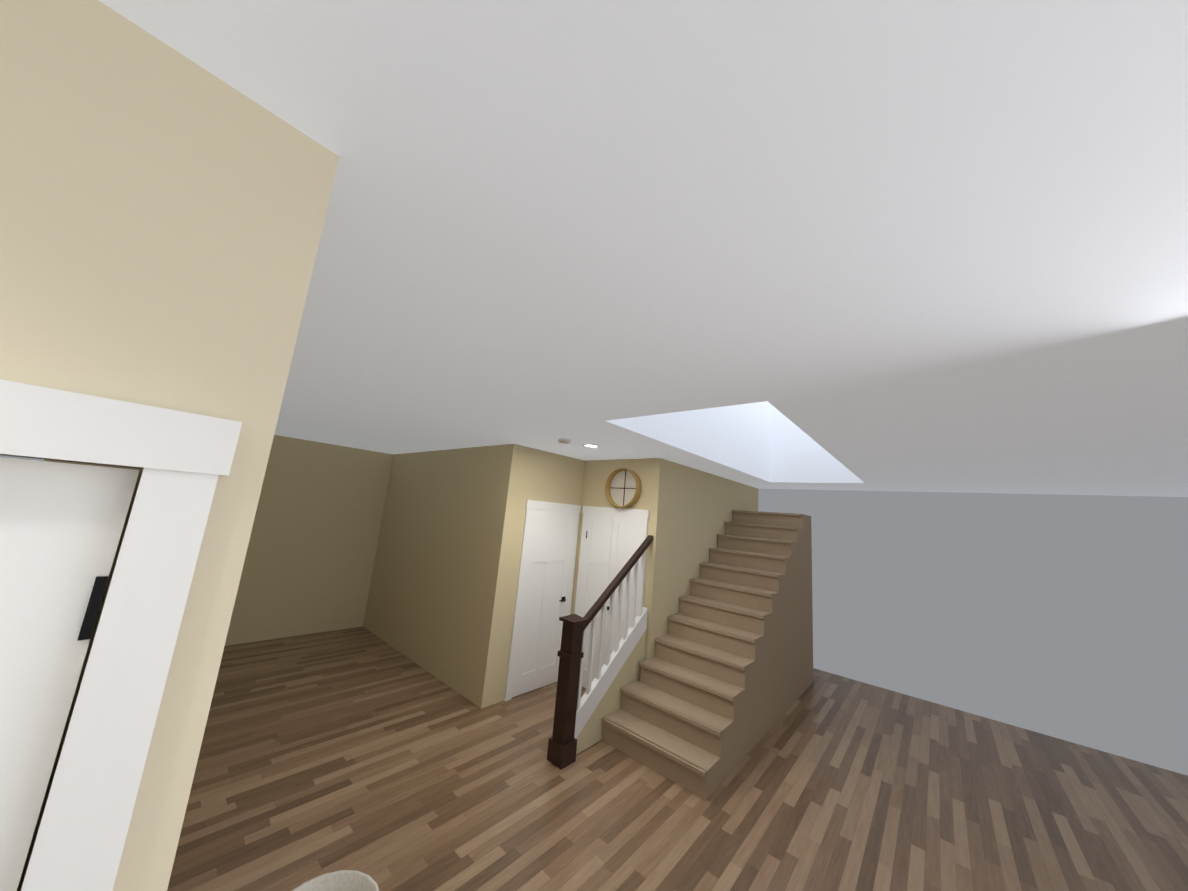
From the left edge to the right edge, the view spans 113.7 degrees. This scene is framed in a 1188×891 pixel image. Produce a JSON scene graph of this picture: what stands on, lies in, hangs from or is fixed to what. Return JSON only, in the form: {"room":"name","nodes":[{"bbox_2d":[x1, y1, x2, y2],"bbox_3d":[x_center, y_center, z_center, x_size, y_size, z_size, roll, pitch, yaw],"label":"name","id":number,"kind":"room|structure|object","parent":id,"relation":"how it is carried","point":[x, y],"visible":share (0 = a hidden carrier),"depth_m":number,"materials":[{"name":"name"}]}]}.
{"room":"entrance hall","nodes":[
{"label":"entrance hall","id":0,"kind":"room"},
{"bbox_2d":[0,0,338,890],"bbox_3d":[-1.600,0.546,0.113,0.740,2.740,1.998,-4,-13,41],"label":"wall","id":1,"kind":"structure","parent":0,"point":[162,210],"depth_m":0.63,"materials":[{"name":"beige paint"}]},
{"bbox_2d":[0,379,241,890],"bbox_3d":[-1.008,0.929,0.228,0.093,2.129,0.812,-4,-13,41],"label":"pantry door","id":2,"kind":"structure","parent":1,"relation":"in","point":[61,526],"depth_m":0.56,"materials":[{"name":"white wood"}]},
{"bbox_2d":[132,435,275,642],"bbox_3d":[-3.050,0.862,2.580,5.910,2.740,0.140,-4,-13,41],"label":"wall","id":3,"kind":"structure","parent":0,"point":[270,456],"depth_m":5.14,"materials":[{"name":"beige paint"}]},
{"bbox_2d":[225,435,391,645],"bbox_3d":[-4.328,1.274,5.497,0.120,2.740,2.614,-4,-13,41],"label":"wall","id":4,"kind":"structure","parent":0,"point":[312,549],"depth_m":5.65,"materials":[{"name":"beige paint"}]},
{"bbox_2d":[364,445,503,701],"bbox_3d":[-2.272,1.422,5.333,3.120,2.740,0.120,-4,-13,41],"label":"wall","id":5,"kind":"structure","parent":0,"point":[415,557],"depth_m":5.02,"materials":[{"name":"beige paint"}]},
{"bbox_2d":[472,444,583,708],"bbox_3d":[0.418,1.755,5.896,0.120,2.740,4.576,-4,-13,41],"label":"wall","id":6,"kind":"structure","parent":0,"point":[527,473],"depth_m":4.33,"materials":[{"name":"beige paint"}]},
{"bbox_2d":[504,500,580,700],"bbox_3d":[-0.552,1.756,4.631,0.070,2.130,0.914,-4,-13,41],"label":"hall door","id":7,"kind":"structure","parent":6,"relation":"in","point":[543,601],"depth_m":4.58,"materials":[{"name":"white wood"}]},
{"bbox_2d":[572,458,647,613],"bbox_3d":[0.202,1.533,4.760,1.050,2.740,0.120,-4,-13,41],"label":"wall","id":8,"kind":"structure","parent":0,"point":[596,472],"depth_m":5.01,"materials":[{"name":"beige paint"}]},
{"bbox_2d":[574,506,649,687],"bbox_3d":[0.153,1.815,4.620,1.024,2.130,0.042,-4,-13,41],"label":"closet door","id":9,"kind":"structure","parent":8,"relation":"in","point":[612,539],"depth_m":4.71,"materials":[{"name":"white wood"}]},
{"bbox_2d":[605,468,641,507],"bbox_3d":[0.353,0.517,4.732,0.476,0.476,0.100,-4,-13,41],"label":"round window","id":10,"kind":"structure","parent":8,"relation":"attached to","point":[623,487],"depth_m":4.77,"materials":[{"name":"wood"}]},
{"bbox_2d":[99,0,1187,496],"bbox_3d":[0.438,-1.252,1.733,12.500,1.700,11.800,-4,-13,41],"label":"ceiling","id":11,"kind":"structure","parent":0,"point":[867,244],"depth_m":0.96,"materials":[{"name":"white paint"}]},
{"bbox_2d":[558,438,570,443],"bbox_3d":[-0.297,-0.045,3.899,0.130,0.030,0.130,-4,-13,41],"label":"smoke detector","id":12,"kind":"object","parent":11,"relation":"attached to","point":[564,440],"visible":1,"depth_m":3.85,"materials":[{"name":"white plastic"}]},
{"bbox_2d":[583,444,598,447],"bbox_3d":[-0.032,0.004,4.114,0.180,0.006,0.180,-4,-13,41],"label":"recessed light","id":13,"kind":"object","parent":11,"relation":"in","point":[591,445],"visible":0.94,"depth_m":4.11,"materials":[{"name":"white plastic"}]},
{"bbox_2d":[167,626,1187,890],"bbox_3d":[0.132,2.299,1.098,12.500,0.060,11.800,-4,-13,41],"label":"floor","id":14,"kind":"structure","parent":0,"point":[385,766],"depth_m":2.89,"materials":[{"name":"brown wood"}]},
{"bbox_2d":[547,510,812,799],"bbox_3d":[1.428,1.830,4.516,1.132,2.280,4.002,-4,-13,41],"label":"staircase","id":15,"kind":"structure","parent":14,"relation":"on","point":[705,698],"depth_m":3.87,"materials":[{"name":"carpet"}]},
{"bbox_3d":[-0.803,1.799,0.993,0.340,0.725,0.380,-4,-13,41],"label":"side table","id":16,"kind":"object","parent":14,"relation":"on","visible":0},
{"bbox_2d":[292,870,378,890],"bbox_3d":[-0.767,1.379,1.068,0.300,0.130,0.300,-4,-13,41],"label":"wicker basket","id":17,"kind":"object","parent":16,"relation":"on","point":[347,880],"visible":1,"depth_m":1.20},
{"bbox_2d":[643,458,757,660],"bbox_3d":[1.707,1.807,5.563,0.120,2.740,3.365,-4,-13,41],"label":"wall","id":18,"kind":"structure","parent":0,"point":[688,507],"depth_m":4.75,"materials":[{"name":"beige paint"}]}
]}

